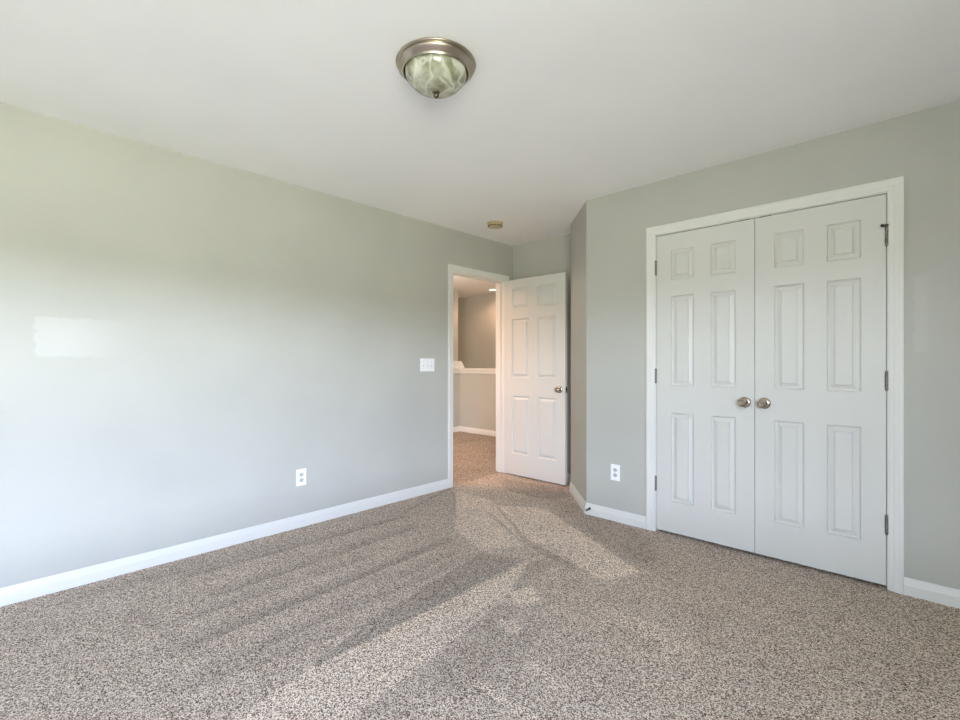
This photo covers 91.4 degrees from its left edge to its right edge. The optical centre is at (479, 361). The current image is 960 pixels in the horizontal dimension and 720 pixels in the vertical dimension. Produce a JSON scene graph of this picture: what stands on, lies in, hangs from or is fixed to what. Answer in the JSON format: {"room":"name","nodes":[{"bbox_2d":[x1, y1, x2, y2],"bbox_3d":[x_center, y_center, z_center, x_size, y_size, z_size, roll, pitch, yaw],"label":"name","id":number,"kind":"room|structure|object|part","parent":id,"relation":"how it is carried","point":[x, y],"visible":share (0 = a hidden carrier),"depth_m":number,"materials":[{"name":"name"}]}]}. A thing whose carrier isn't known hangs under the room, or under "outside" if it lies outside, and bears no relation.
{"room":"empty bedroom","nodes":[
{"label":"empty bedroom","id":0,"kind":"room"},
{"bbox_2d":[0,102,512,587],"bbox_3d":[-1.800,-0.039,2.909,0.120,2.440,6.385,0,0,43],"label":"wall","id":1,"kind":"structure","parent":0,"point":[182,336],"depth_m":2.85,"materials":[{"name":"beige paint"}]},
{"bbox_2d":[0,479,448,606],"bbox_3d":[-2.081,1.138,2.515,0.014,0.086,5.187,0,0,43],"label":"baseboard","id":2,"kind":"structure","parent":1,"relation":"attached to","point":[27,590],"depth_m":2.84,"materials":[{"name":"white wood"}]},
{"bbox_2d":[296,468,305,485],"bbox_3d":[-1.281,0.827,3.363,0.008,0.119,0.074,0,0,43],"label":"wall outlet","id":3,"kind":"object","parent":1,"relation":"attached to","point":[300,473],"visible":1,"depth_m":3.36,"materials":[{"name":"white plastic"}]},
{"bbox_2d":[420,358,433,371],"bbox_3d":[-0.467,0.026,4.210,0.024,0.117,0.164,0,0,43],"label":"light switch","id":4,"kind":"object","parent":1,"relation":"attached to","point":[426,364],"visible":1,"depth_m":4.21,"materials":[{"name":"white plastic"}]},
{"bbox_2d":[448,264,508,487],"bbox_3d":[-0.042,0.130,4.763,0.153,2.102,0.881,0,0,43],"label":"trim","id":5,"kind":"structure","parent":1,"relation":"attached to","point":[455,270],"depth_m":4.93,"materials":[{"name":"white wood"}]},
{"bbox_2d":[504,272,566,484],"bbox_3d":[0.544,0.158,4.719,0.780,2.022,0.156,0,0,43],"label":"door","id":6,"kind":"structure","parent":1,"relation":"in","point":[535,308],"depth_m":4.68,"materials":[{"name":"white wood"}]},
{"bbox_2d":[453,289,457,360],"bbox_3d":[-0.502,-0.577,8.238,0.214,1.364,0.115,0,0,43],"label":"pier","id":7,"kind":"object","parent":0,"point":[455,292],"visible":0.29,"depth_m":8.16,"materials":[{"name":"beige paint"}]},
{"bbox_2d":[453,373,495,430],"bbox_3d":[0.290,0.681,7.022,2.508,1.000,0.790,0,0,43],"label":"wall","id":8,"kind":"structure","parent":0,"point":[474,395],"depth_m":7.77,"materials":[{"name":"beige paint"}]},
{"bbox_2d":[453,361,464,367],"bbox_3d":[-0.367,0.043,8.080,0.228,0.124,0.080,0,0,43],"label":"trim","id":9,"kind":"structure","parent":8,"relation":"attached to","point":[456,364],"depth_m":8.04,"materials":[{"name":"white wood"}]},
{"bbox_2d":[453,368,495,373],"bbox_3d":[0.290,0.148,7.040,2.532,0.086,0.815,0,0,43],"label":"trim","id":10,"kind":"structure","parent":8,"relation":"on","point":[455,370],"depth_m":7.72,"materials":[{"name":"white wood"}]},
{"bbox_2d":[453,426,495,436],"bbox_3d":[0.292,1.138,6.941,2.392,0.086,0.675,0,0,43],"label":"baseboard","id":11,"kind":"structure","parent":8,"relation":"attached to","point":[458,428],"depth_m":7.75,"materials":[{"name":"white wood"}]},
{"bbox_2d":[458,293,495,367],"bbox_3d":[0.684,-0.039,8.254,3.632,2.440,0.120,0,0,43],"label":"wall","id":12,"kind":"structure","parent":0,"point":[476,314],"depth_m":8.87,"materials":[{"name":"beige paint"}]},
{"bbox_2d":[0,431,959,719],"bbox_3d":[-0.608,1.241,3.595,8.570,0.120,9.020,0,0,43],"label":"floor","id":13,"kind":"structure","parent":0,"point":[492,594],"depth_m":2.03,"materials":[{"name":"beige carpet"}]},
{"bbox_2d":[0,0,959,297],"bbox_3d":[-0.608,-1.319,3.595,8.570,0.120,9.020,0,0,43],"label":"ceiling","id":14,"kind":"structure","parent":0,"point":[565,104],"depth_m":2.13,"materials":[{"name":"white paint"}]},
{"bbox_2d":[396,37,475,98],"bbox_3d":[-0.185,-1.185,1.975,0.335,0.148,0.335,0,0,43],"label":"ceiling light","id":15,"kind":"object","parent":14,"relation":"attached to","point":[434,67],"visible":1,"depth_m":1.89,"materials":[{"name":"silver metal"}]},
{"bbox_3d":[-0.185,-1.177,1.975,0.261,0.083,0.261,0,0,43],"label":"lamp shade","id":16,"kind":"part","parent":15,"relation":"part of","materials":[{"name":"white glass"}]},
{"bbox_2d":[487,221,502,228],"bbox_3d":[0.136,-1.237,4.245,0.144,0.044,0.144,0,0,43],"label":"smoke detector","id":17,"kind":"object","parent":14,"relation":"attached to","point":[491,224],"visible":1,"depth_m":4.20,"materials":[{"name":"plastic"}]},
{"bbox_2d":[513,234,570,473],"bbox_3d":[0.770,-0.039,4.789,1.022,2.440,0.120,0,0,43],"label":"wall","id":18,"kind":"structure","parent":0,"point":[548,256],"depth_m":4.73,"materials":[{"name":"beige paint"}]},
{"bbox_2d":[567,473,570,482],"bbox_3d":[0.687,1.138,4.776,0.886,0.086,0.014,0,0,43],"label":"baseboard","id":19,"kind":"structure","parent":18,"relation":"attached to","point":[568,474],"depth_m":4.59,"materials":[{"name":"white wood"}]},
{"bbox_2d":[571,202,585,500],"bbox_3d":[0.906,-0.039,4.068,0.240,2.440,0.843,0,0,12],"label":"wall","id":20,"kind":"structure","parent":0,"point":[578,226],"depth_m":3.91,"materials":[{"name":"beige paint"}]},
{"bbox_2d":[569,482,585,512],"bbox_3d":[0.823,1.138,3.966,0.014,0.086,0.636,0,0,0],"label":"baseboard","id":21,"kind":"structure","parent":20,"relation":"attached to","point":[579,499],"depth_m":3.92,"materials":[{"name":"white wood"}]},
{"bbox_2d":[586,100,959,589],"bbox_3d":[2.062,-0.039,2.568,3.282,2.440,0.120,0,0,43],"label":"wall","id":22,"kind":"structure","parent":0,"point":[922,147],"depth_m":2.53,"materials":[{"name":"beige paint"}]},
{"bbox_2d":[585,503,645,528],"bbox_3d":[0.999,1.138,3.484,0.491,0.086,0.014,0,0,43],"label":"baseboard","id":23,"kind":"structure","parent":22,"relation":"attached to","point":[636,520],"depth_m":3.46,"materials":[{"name":"white wood"}]},
{"bbox_2d":[611,464,619,480],"bbox_3d":[1.005,0.821,3.482,0.074,0.119,0.008,0,0,43],"label":"wall outlet","id":24,"kind":"object","parent":22,"relation":"attached to","point":[615,469],"visible":1,"depth_m":3.48,"materials":[{"name":"white plastic"}]},
{"bbox_2d":[655,219,754,552],"bbox_3d":[1.440,0.143,3.059,0.616,2.041,0.096,0,0,43],"label":"door","id":25,"kind":"structure","parent":22,"relation":"in","point":[705,371],"depth_m":3.04,"materials":[{"name":"white wood"}]},
{"bbox_3d":[1.613,0.248,2.870,0.055,0.055,0.060,0,0,43],"label":"knob","id":26,"kind":"part","parent":25,"relation":"part of","materials":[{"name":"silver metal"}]},
{"bbox_2d":[646,176,903,594],"bbox_3d":[1.707,0.118,2.893,1.351,2.126,0.136,0,0,43],"label":"trim","id":27,"kind":"structure","parent":22,"relation":"attached to","point":[893,188],"depth_m":2.42,"materials":[{"name":"white wood"}]},
{"bbox_2d":[755,194,888,584],"bbox_3d":[1.889,0.143,2.633,0.616,2.041,0.096,0,0,43],"label":"door","id":28,"kind":"structure","parent":22,"relation":"in","point":[821,372],"depth_m":2.62,"materials":[{"name":"white wood"}]},
{"bbox_3d":[1.690,0.248,2.798,0.055,0.055,0.060,0,0,43],"label":"knob","id":29,"kind":"part","parent":28,"relation":"part of","materials":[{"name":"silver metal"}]},
{"bbox_2d":[904,577,959,608],"bbox_3d":[2.638,1.138,1.929,1.326,0.086,0.014,0,0,43],"label":"baseboard","id":30,"kind":"structure","parent":22,"relation":"attached to","point":[944,595],"depth_m":2.31,"materials":[{"name":"white wood"}]}
]}

